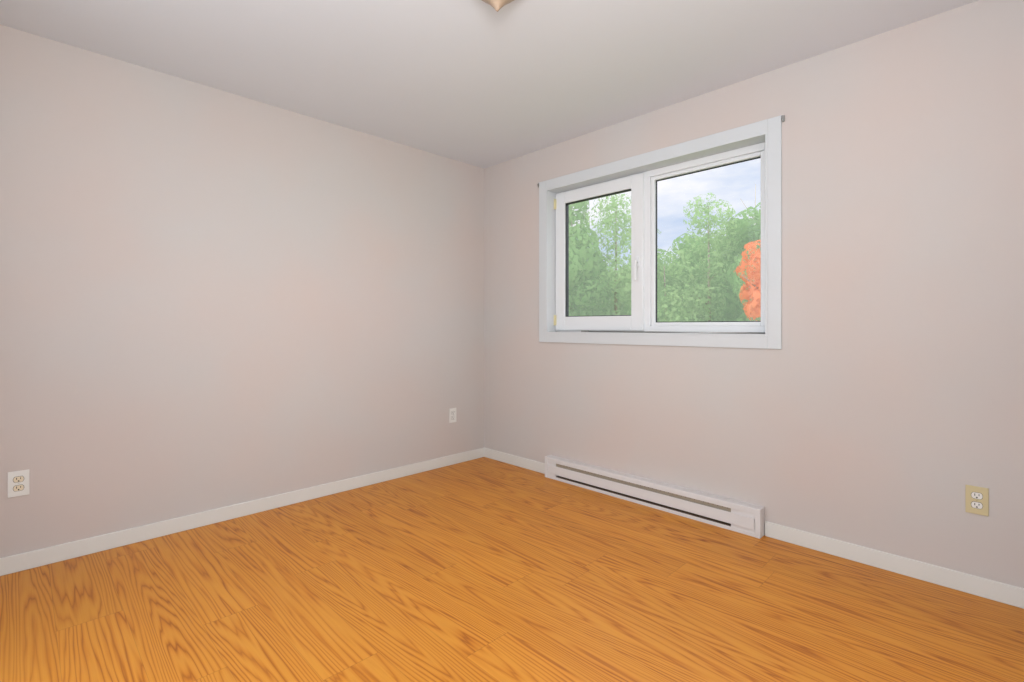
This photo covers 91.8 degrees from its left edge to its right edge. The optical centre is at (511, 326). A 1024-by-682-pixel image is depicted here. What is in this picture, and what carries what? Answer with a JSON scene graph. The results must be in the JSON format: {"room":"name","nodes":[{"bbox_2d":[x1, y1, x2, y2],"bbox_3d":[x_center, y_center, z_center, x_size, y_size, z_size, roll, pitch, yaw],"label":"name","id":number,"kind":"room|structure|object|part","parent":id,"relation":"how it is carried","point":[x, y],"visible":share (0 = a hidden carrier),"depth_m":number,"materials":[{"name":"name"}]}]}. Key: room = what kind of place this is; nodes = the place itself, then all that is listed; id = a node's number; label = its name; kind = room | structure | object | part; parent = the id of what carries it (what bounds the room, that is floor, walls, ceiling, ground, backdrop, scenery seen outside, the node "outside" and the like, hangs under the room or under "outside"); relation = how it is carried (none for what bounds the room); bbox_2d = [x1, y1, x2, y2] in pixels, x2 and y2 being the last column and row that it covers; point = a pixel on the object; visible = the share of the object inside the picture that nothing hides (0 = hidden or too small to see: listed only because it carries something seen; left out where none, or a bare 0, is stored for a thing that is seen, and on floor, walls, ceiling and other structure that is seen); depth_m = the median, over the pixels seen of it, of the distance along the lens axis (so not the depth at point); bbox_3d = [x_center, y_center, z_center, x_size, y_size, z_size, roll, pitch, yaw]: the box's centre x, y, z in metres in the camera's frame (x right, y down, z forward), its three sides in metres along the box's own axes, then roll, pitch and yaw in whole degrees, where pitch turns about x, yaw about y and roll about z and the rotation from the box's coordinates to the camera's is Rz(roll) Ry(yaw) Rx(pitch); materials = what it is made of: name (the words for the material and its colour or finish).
{"room":"empty bedroom","nodes":[
{"label":"empty bedroom","id":0,"kind":"room"},
{"bbox_2d":[0,24,483,557],"bbox_3d":[-1.425,-0.117,3.134,3.600,2.440,0.150,0,0,-45],"label":"wall","id":1,"kind":"structure","parent":0,"point":[212,298],"depth_m":2.75,"materials":[{"name":"paint"}]},
{"bbox_2d":[8,469,28,497],"bbox_3d":[-2.222,0.708,2.234,0.070,0.114,0.007,0,0,-45],"label":"electrical outlet","id":2,"kind":"object","parent":1,"relation":"attached to","point":[18,483],"visible":1,"depth_m":2.23,"materials":[{"name":"white plastic"}]},
{"bbox_2d":[0,448,483,575],"bbox_3d":[-1.373,1.064,3.068,3.220,0.078,0.015,0,0,-45],"label":"baseboard","id":3,"kind":"structure","parent":1,"relation":"attached to","point":[57,553],"depth_m":2.74,"materials":[{"name":"white wood"}]},
{"bbox_2d":[449,408,455,422],"bbox_3d":[-0.472,0.711,3.966,0.070,0.114,0.007,0,0,-45],"label":"electrical outlet","id":4,"kind":"object","parent":1,"relation":"attached to","point":[452,414],"visible":1,"depth_m":3.96,"materials":[{"name":"white plastic"}]},
{"bbox_2d":[0,0,977,168],"bbox_3d":[-0.134,-1.397,1.759,3.700,0.120,4.120,0,0,-45],"label":"ceiling","id":5,"kind":"structure","parent":0,"point":[480,84],"depth_m":2.40,"materials":[{"name":"paint"}]},
{"bbox_2d":[482,0,513,11],"bbox_3d":[-0.056,-1.268,1.893,0.250,0.136,0.250,0,0,-45],"label":"ceiling light","id":6,"kind":"object","parent":5,"relation":"attached to","point":[497,5],"visible":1,"depth_m":1.89,"materials":[{"name":"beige glass"}]},
{"bbox_2d":[0,457,1023,681],"bbox_3d":[-0.134,1.163,1.759,3.700,0.120,4.120,0,0,-45],"label":"floor","id":7,"kind":"structure","parent":0,"point":[484,569],"depth_m":1.97,"materials":[{"name":"laminate"}]},
{"bbox_2d":[484,0,1023,587],"bbox_3d":[1.110,-0.117,2.990,0.200,2.440,3.620,0,0,-45],"label":"wall","id":8,"kind":"structure","parent":0,"point":[876,402],"depth_m":2.34,"materials":[{"name":"paint"}]},
{"bbox_2d":[484,447,544,473],"bbox_3d":[0.031,1.064,3.929,0.012,0.078,0.708,0,0,-45],"label":"baseboard","id":9,"kind":"structure","parent":8,"relation":"attached to","point":[511,459],"depth_m":3.92,"materials":[{"name":"white wood"}]},
{"bbox_2d":[545,455,764,538],"bbox_3d":[0.786,1.027,3.124,0.069,0.152,1.490,0,0,-45],"label":"heater","id":10,"kind":"object","parent":8,"relation":"attached to","point":[742,517],"visible":1,"depth_m":2.96,"materials":[{"name":"metal"}]},
{"bbox_2d":[539,115,781,348],"bbox_3d":[0.859,-0.484,3.214,0.182,1.205,1.680,0,0,-45],"label":"window","id":11,"kind":"structure","parent":8,"relation":"in","point":[744,143],"depth_m":3.21,"materials":[{"name":"white plastic"}]},
{"bbox_3d":[0.589,-0.484,3.495,0.090,1.027,0.754,0,0,-45],"label":"window sash","id":12,"kind":"part","parent":11,"relation":"part of","materials":[{"name":"white plastic"}]},
{"bbox_2d":[537,115,784,333],"bbox_3d":[0.811,-0.522,3.167,0.060,1.126,1.708,0,0,-45],"label":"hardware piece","id":13,"kind":"object","parent":11,"relation":"attached to","point":[783,118],"visible":1,"depth_m":3.01,"materials":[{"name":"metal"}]},
{"bbox_3d":[0.898,-0.484,3.232,0.036,0.927,1.374,0,0,-45],"label":"glass","id":14,"kind":"part","parent":11,"relation":"part of","materials":[{"name":"clear glass"}]},
{"bbox_2d":[765,521,1023,608],"bbox_3d":[1.813,1.064,2.127,0.015,0.078,1.364,0,0,-45],"label":"baseboard","id":15,"kind":"structure","parent":8,"relation":"attached to","point":[1008,594],"depth_m":2.20,"materials":[{"name":"white wood"}]},
{"bbox_2d":[965,485,988,515],"bbox_3d":[1.908,0.714,2.036,0.007,0.114,0.070,0,0,-45],"label":"electrical outlet","id":16,"kind":"object","parent":8,"relation":"attached to","point":[976,499],"visible":1,"depth_m":2.03,"materials":[{"name":"beige plastic"}]},
{"bbox_3d":[24.754,3.853,50.038,140.000,0.300,150.000,0,0,-45],"label":"ground","id":17,"kind":"structure","parent":0,"visible":0},
{"bbox_2d":[569,184,760,321],"bbox_3d":[2.094,0.515,30.078,20.054,12.373,53.085,0,0,-45],"label":"trees","id":18,"kind":"object","parent":17,"relation":"on","point":[723,308],"depth_m":17.51,"materials":[{"name":"green plant"}]}
]}

